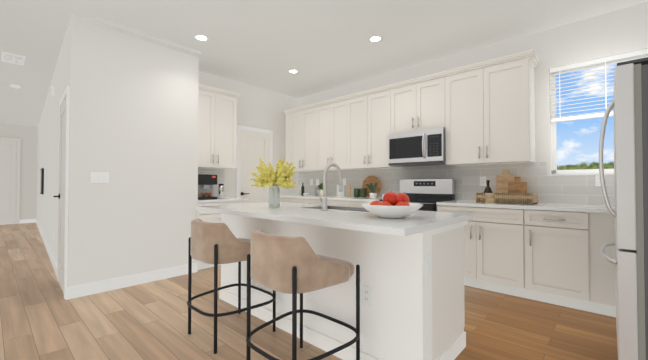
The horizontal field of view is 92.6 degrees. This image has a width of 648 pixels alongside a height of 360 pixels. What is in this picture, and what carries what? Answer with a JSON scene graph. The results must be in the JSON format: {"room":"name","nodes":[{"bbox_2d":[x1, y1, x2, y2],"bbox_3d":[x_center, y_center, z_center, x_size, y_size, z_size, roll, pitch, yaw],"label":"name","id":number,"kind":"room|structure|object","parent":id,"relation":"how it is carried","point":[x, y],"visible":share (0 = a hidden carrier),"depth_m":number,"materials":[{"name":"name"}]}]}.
{"room":"kitchen","nodes":[
{"label":"kitchen","id":0,"kind":"room"},
{"bbox_2d":[0,123,37,219],"bbox_3d":[-9.347,-0.158,8.272,0.120,2.830,4.190,-1,-1,43],"label":"wall","id":1,"kind":"structure","parent":0,"point":[27,135],"depth_m":8.98,"materials":[{"name":"paint"}]},
{"bbox_2d":[0,137,20,224],"bbox_3d":[-9.054,0.045,8.475,0.030,2.430,1.050,-1,-1,43],"label":"end door","id":2,"kind":"structure","parent":1,"relation":"in","point":[10,151],"depth_m":8.71,"materials":[{"name":"white paint"}]},
{"bbox_2d":[37,13,198,286],"bbox_3d":[-5.200,-0.186,6.416,8.495,2.830,1.300,-1,-1,43],"label":"wall","id":3,"kind":"structure","parent":0,"point":[133,129],"depth_m":3.48,"materials":[{"name":"white paint"}]},
{"bbox_2d":[19,219,56,275],"bbox_3d":[-5.802,1.173,6.386,7.622,0.110,0.411,-1,-1,43],"label":"baseboard","id":4,"kind":"structure","parent":3,"relation":"attached to","point":[52,259],"depth_m":5.56,"materials":[{"name":"white paint"}]},
{"bbox_2d":[40,168,43,193],"bbox_3d":[-6.061,0.042,6.653,0.601,0.540,0.065,-1,-1,43],"label":"framed wall art","id":5,"kind":"object","parent":3,"relation":"attached to","point":[41,180],"visible":0.96,"depth_m":6.45,"materials":[{"name":"black plastic"}]},
{"bbox_2d":[51,86,54,97],"bbox_3d":[-4.012,-1.290,4.580,0.141,0.140,0.041,-1,-1,43],"label":"door chime","id":6,"kind":"object","parent":3,"relation":"attached to","point":[52,91],"visible":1,"depth_m":4.53,"materials":[{"name":"white plastic"}]},
{"bbox_2d":[53,85,69,298],"bbox_3d":[-2.846,0.127,3.361,0.860,2.110,0.087,-1,-1,43],"label":"hall door","id":7,"kind":"structure","parent":3,"relation":"in","point":[63,194],"depth_m":3.32,"materials":[{"name":"white paint"}]},
{"bbox_2d":[90,172,108,182],"bbox_3d":[-2.343,-0.020,3.238,0.009,0.116,0.164,-1,-1,43],"label":"light switch","id":8,"kind":"object","parent":3,"relation":"attached to","point":[99,177],"visible":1,"depth_m":3.23,"materials":[{"name":"white plastic"}]},
{"bbox_2d":[65,262,197,299],"bbox_3d":[-2.079,1.123,3.508,0.022,0.122,1.315,-1,-1,43],"label":"baseboard","id":9,"kind":"structure","parent":3,"relation":"attached to","point":[85,289],"depth_m":3.39,"materials":[{"name":"white paint"}]},
{"bbox_2d":[93,17,201,56],"bbox_3d":[-1.978,-1.622,3.592,0.100,0.044,1.120,-1,-1,43],"label":"crown molding","id":10,"kind":"structure","parent":0,"point":[103,23],"depth_m":3.50,"materials":[{"name":"white paint"}]},
{"bbox_2d":[198,71,297,197],"bbox_3d":[-1.335,-0.203,5.310,0.120,2.830,2.310,-1,-1,43],"label":"wall","id":11,"kind":"structure","parent":0,"point":[260,108],"depth_m":5.47,"materials":[{"name":"paint"}]},
{"bbox_2d":[198,168,223,196],"bbox_3d":[-1.829,0.054,4.675,0.006,0.453,0.708,-1,-1,43],"label":"wall tiles","id":12,"kind":"structure","parent":11,"relation":"attached to","point":[219,173],"depth_m":4.82,"materials":[{"name":"white tile"}]},
{"bbox_2d":[198,83,240,168],"bbox_3d":[-1.665,-0.742,4.579,0.380,1.145,0.766,-1,-1,43],"label":"upper cabinet","id":13,"kind":"object","parent":11,"relation":"attached to","point":[217,128],"visible":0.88,"depth_m":4.48,"materials":[{"name":"white paint"}]},
{"bbox_2d":[236,125,272,203],"bbox_3d":[-1.168,0.160,5.341,0.074,2.105,0.730,-1,-1,43],"label":"pantry door","id":14,"kind":"structure","parent":11,"relation":"in","point":[254,145],"depth_m":5.31,"materials":[{"name":"white paint"}]},
{"bbox_2d":[0,223,617,359],"bbox_3d":[-3.598,1.232,4.661,14.000,0.060,6.700,-1,-1,43],"label":"floor","id":15,"kind":"structure","parent":0,"point":[41,318],"depth_m":2.49,"materials":[{"name":"brown wood"}]},
{"bbox_2d":[197,197,246,269],"bbox_3d":[-1.579,0.739,4.443,0.660,0.920,0.718,-1,-1,43],"label":"base cabinet","id":16,"kind":"object","parent":15,"relation":"on","point":[205,216],"visible":0.27,"depth_m":4.14,"materials":[{"name":"white paint"}]},
{"bbox_2d":[198,174,223,199],"bbox_3d":[-1.672,0.107,4.385,0.430,0.340,0.419,-1,-1,43],"label":"coffee machine","id":17,"kind":"object","parent":16,"relation":"on","point":[206,182],"visible":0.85,"depth_m":4.24,"materials":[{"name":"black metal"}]},
{"bbox_2d":[187,219,275,353],"bbox_3d":[-0.716,0.735,2.380,0.570,0.864,0.570,-1,-1,43],"label":"bar stool","id":18,"kind":"object","parent":15,"relation":"on","point":[215,244],"visible":0.85,"depth_m":2.15,"materials":[{"name":"beige fabric"}]},
{"bbox_2d":[280,199,307,203],"bbox_3d":[-0.395,0.773,5.567,0.886,0.885,0.622,-1,-1,43],"label":"base cabinet","id":19,"kind":"object","parent":15,"relation":"on","point":[305,201],"depth_m":5.24,"materials":[{"name":"beige paint"}]},
{"bbox_2d":[246,229,359,359],"bbox_3d":[-0.134,0.726,1.817,0.570,0.864,0.570,-1,-1,43],"label":"bar stool","id":20,"kind":"object","parent":15,"relation":"on","point":[294,266],"visible":1,"depth_m":1.61,"materials":[{"name":"beige fabric"}]},
{"bbox_2d":[308,199,339,205],"bbox_3d":[0.133,0.766,5.080,0.789,0.885,0.622,-1,-1,43],"label":"base cabinet","id":21,"kind":"object","parent":15,"relation":"on","point":[336,202],"depth_m":4.73,"materials":[{"name":"beige paint"}]},
{"bbox_2d":[219,214,472,359],"bbox_3d":[-0.003,0.728,2.623,2.128,0.885,0.782,-1,-1,43],"label":"kitchen island","id":22,"kind":"object","parent":15,"relation":"on","point":[410,314],"depth_m":1.93,"materials":[{"name":"white paint"}]},
{"bbox_2d":[195,202,472,237],"bbox_3d":[-0.082,0.267,2.544,2.160,0.035,0.990,-1,-1,43],"label":"island countertop","id":23,"kind":"structure","parent":22,"relation":"on","point":[418,222],"depth_m":2.00,"materials":[{"name":"white stone"}]},
{"bbox_2d":[250,157,295,207],"bbox_3d":[-0.433,0.027,2.760,0.433,0.450,0.405,-1,-1,43],"label":"flower vase","id":24,"kind":"object","parent":23,"relation":"on","point":[269,176],"visible":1,"depth_m":2.70,"materials":[{"name":"clear glass"}]},
{"bbox_2d":[317,163,342,209],"bbox_3d":[0.059,0.057,2.576,0.091,0.385,0.252,-1,-1,43],"label":"faucet","id":25,"kind":"object","parent":23,"relation":"on","point":[323,200],"visible":1,"depth_m":2.50,"materials":[{"name":"silver metal"}]},
{"bbox_2d":[311,206,371,213],"bbox_3d":[0.208,0.365,2.636,0.800,0.220,0.400,-1,-1,43],"label":"sink","id":26,"kind":"object","parent":23,"relation":"in","point":[365,211],"depth_m":2.90,"materials":[{"name":"silver metal"}]},
{"bbox_2d":[361,191,422,217],"bbox_3d":[0.427,0.156,1.962,0.390,0.167,0.390,-1,-1,43],"label":"fruit bowl","id":27,"kind":"object","parent":23,"relation":"on","point":[394,205],"visible":1,"depth_m":1.87,"materials":[{"name":"white ceramic"}]},
{"bbox_2d":[362,285,371,306],"bbox_3d":[0.260,0.709,1.883,0.072,0.116,0.008,-1,-1,43],"label":"outlet","id":28,"kind":"object","parent":22,"relation":"attached to","point":[367,295],"visible":1,"depth_m":1.88,"materials":[{"name":"white plastic"}]},
{"bbox_2d":[340,199,367,206],"bbox_3d":[0.643,0.759,4.610,0.835,0.885,0.622,-1,-1,43],"label":"base cabinet","id":29,"kind":"object","parent":15,"relation":"on","point":[343,202],"depth_m":4.40,"materials":[{"name":"beige paint"}]},
{"bbox_2d":[280,195,379,201],"bbox_3d":[0.112,0.306,5.101,2.272,0.035,0.630,-1,-1,43],"label":"countertop","id":30,"kind":"structure","parent":29,"relation":"on","point":[281,196],"depth_m":5.03,"materials":[{"name":"white stone"}]},
{"bbox_2d":[301,176,383,197],"bbox_3d":[0.238,0.117,5.169,1.818,0.344,0.322,-1,-1,43],"label":"decor","id":31,"kind":"object","parent":30,"relation":"on","point":[371,187],"visible":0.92,"depth_m":4.91,"materials":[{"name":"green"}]},
{"bbox_2d":[379,179,454,211],"bbox_3d":[1.189,0.595,4.022,0.752,1.195,0.707,-1,-1,43],"label":"range","id":32,"kind":"object","parent":15,"relation":"on","point":[428,194],"visible":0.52,"depth_m":4.12,"materials":[{"name":"silver metal"}]},
{"bbox_2d":[436,203,535,299],"bbox_3d":[1.856,0.741,3.494,0.926,0.885,0.622,-1,-1,43],"label":"base cabinet","id":33,"kind":"object","parent":15,"relation":"on","point":[497,240],"depth_m":3.16,"materials":[{"name":"beige paint"}]},
{"bbox_2d":[444,200,614,210],"bbox_3d":[2.110,0.278,3.261,1.626,0.035,0.630,-1,-1,43],"label":"countertop","id":34,"kind":"structure","parent":33,"relation":"on","point":[463,203],"depth_m":3.03,"materials":[{"name":"white stone"}]},
{"bbox_2d":[476,170,536,204],"bbox_3d":[2.029,0.076,3.451,0.540,0.372,0.335,-1,-1,43],"label":"tray","id":35,"kind":"object","parent":34,"relation":"on","point":[511,189],"visible":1,"depth_m":3.45,"materials":[{"name":"wood"}]},
{"bbox_2d":[532,207,591,311],"bbox_3d":[2.299,0.735,3.085,0.538,0.885,0.622,-1,-1,43],"label":"base cabinet","id":36,"kind":"object","parent":15,"relation":"on","point":[550,253],"depth_m":2.80,"materials":[{"name":"beige paint"}]},
{"bbox_2d":[592,211,615,316],"bbox_3d":[2.583,0.731,2.824,0.349,0.885,0.622,-1,-1,43],"label":"base cabinet","id":37,"kind":"object","parent":15,"relation":"on","point":[603,222],"depth_m":2.63,"materials":[{"name":"beige paint"}]},
{"bbox_2d":[599,57,647,359],"bbox_3d":[2.159,0.259,1.799,0.833,1.798,0.910,-1,-1,43],"label":"refrigerator","id":38,"kind":"object","parent":15,"relation":"on","point":[628,104],"visible":1,"depth_m":1.66,"materials":[{"name":"grey metal"}]},
{"bbox_2d":[0,0,647,126],"bbox_3d":[-3.395,-1.664,4.926,14.000,0.080,6.100,-1,-1,43],"label":"ceiling","id":39,"kind":"structure","parent":0,"point":[322,45],"depth_m":3.45,"materials":[{"name":"white paint"}]},
{"bbox_2d":[1,52,25,64],"bbox_3d":[-4.207,-1.629,4.191,0.420,0.012,0.220,-1,-1,43],"label":"ceiling vent","id":40,"kind":"object","parent":39,"relation":"in","point":[12,58],"visible":1,"depth_m":4.17,"materials":[{"name":"white metal"}]},
{"bbox_2d":[10,84,20,88],"bbox_3d":[-5.323,-1.598,5.341,0.140,0.040,0.140,-1,-1,43],"label":"smoke detector","id":41,"kind":"object","parent":39,"relation":"attached to","point":[15,86],"visible":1,"depth_m":5.31,"materials":[{"name":"white plastic"}]},
{"bbox_2d":[193,34,209,41],"bbox_3d":[-1.423,-1.643,3.598,0.188,0.004,0.188,-1,-1,43],"label":"recessed light","id":42,"kind":"object","parent":39,"relation":"in","point":[202,37],"visible":1,"depth_m":3.59,"materials":[{"name":"white paint"}]},
{"bbox_2d":[287,69,299,73],"bbox_3d":[-0.462,-1.626,4.670,0.188,0.004,0.188,-1,-1,43],"label":"recessed light","id":43,"kind":"object","parent":39,"relation":"in","point":[292,71],"visible":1,"depth_m":4.67,"materials":[{"name":"white paint"}]},
{"bbox_2d":[367,35,382,42],"bbox_3d":[0.600,-1.642,3.624,0.188,0.004,0.188,-1,-1,43],"label":"recessed light","id":44,"kind":"object","parent":39,"relation":"in","point":[374,38],"visible":1,"depth_m":3.61,"materials":[{"name":"white paint"}]},
{"bbox_2d":[298,2,647,205],"bbox_3d":[1.531,-0.218,4.377,5.600,2.830,0.200,-1,-1,43],"label":"wall","id":45,"kind":"structure","parent":0,"point":[620,31],"depth_m":3.40,"materials":[{"name":"white paint"}]},
{"bbox_2d":[285,105,323,171],"bbox_3d":[-0.300,-0.707,5.692,0.886,1.107,0.342,-1,-1,43],"label":"upper cabinet","id":46,"kind":"object","parent":45,"relation":"attached to","point":[302,125],"depth_m":5.51,"materials":[{"name":"white paint"}]},
{"bbox_2d":[320,97,351,170],"bbox_3d":[0.228,-0.714,5.206,0.789,1.107,0.342,-1,-1,43],"label":"upper cabinet","id":47,"kind":"object","parent":45,"relation":"attached to","point":[335,116],"depth_m":5.01,"materials":[{"name":"white paint"}]},
{"bbox_2d":[352,85,402,168],"bbox_3d":[0.761,-0.722,4.714,0.899,1.107,0.342,-1,-1,43],"label":"upper cabinet","id":48,"kind":"object","parent":45,"relation":"attached to","point":[374,113],"depth_m":4.53,"materials":[{"name":"white paint"}]},
{"bbox_2d":[396,73,443,132],"bbox_3d":[1.327,-0.957,4.197,0.760,0.653,0.342,-1,-1,43],"label":"upper cabinet","id":49,"kind":"object","parent":45,"relation":"attached to","point":[419,104],"depth_m":4.03,"materials":[{"name":"white paint"}]},
{"bbox_2d":[388,127,445,166],"bbox_3d":[1.282,-0.409,4.139,0.752,0.435,0.470,-1,-1,43],"label":"microwave","id":50,"kind":"object","parent":49,"relation":"attached to","point":[425,147],"visible":1,"depth_m":3.98,"materials":[{"name":"silver metal"}]},
{"bbox_2d":[298,162,614,204],"bbox_3d":[1.461,0.049,4.296,5.356,0.453,0.006,-1,-1,43],"label":"wall tile","id":51,"kind":"structure","parent":45,"relation":"attached to","point":[583,189],"depth_m":3.88,"materials":[{"name":"white tile"}]},
{"bbox_2d":[480,176,485,185],"bbox_3d":[1.963,0.024,3.823,0.072,0.116,0.008,-1,-1,43],"label":"outlet","id":52,"kind":"object","parent":51,"relation":"attached to","point":[482,181],"visible":1,"depth_m":3.82,"materials":[{"name":"white plastic"}]},
{"bbox_2d":[595,175,604,185],"bbox_3d":[2.757,0.013,3.091,0.072,0.116,0.008,-1,-1,43],"label":"outlet","id":53,"kind":"object","parent":51,"relation":"attached to","point":[597,181],"visible":0.65,"depth_m":3.10,"materials":[{"name":"white plastic"}]},
{"bbox_2d":[444,53,535,164],"bbox_3d":[1.905,-0.738,3.661,0.929,1.107,0.342,-1,-1,43],"label":"upper cabinet","id":54,"kind":"object","parent":45,"relation":"attached to","point":[482,113],"depth_m":3.47,"materials":[{"name":"white paint"}]},
{"bbox_2d":[548,55,647,175],"bbox_3d":[2.846,-0.632,3.121,0.956,1.180,0.175,-1,-1,43],"label":"window","id":55,"kind":"structure","parent":45,"relation":"in","point":[555,171],"depth_m":3.43,"materials":[{"name":"white plastic"}]},
{"bbox_2d":[550,49,647,122],"bbox_3d":[2.837,-0.927,3.116,0.908,0.589,0.060,-1,-1,43],"label":"window blinds","id":56,"kind":"object","parent":55,"relation":"attached to","point":[619,57],"visible":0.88,"depth_m":3.20,"materials":[{"name":"white plastic"}]},
{"label":"outside","id":57,"kind":"structure","parent":0,"visible":0},
{"bbox_2d":[556,63,641,169],"bbox_3d":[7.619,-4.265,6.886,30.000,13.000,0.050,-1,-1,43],"label":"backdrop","id":58,"kind":"structure","parent":57,"point":[578,144],"depth_m":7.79,"materials":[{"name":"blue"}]}
]}

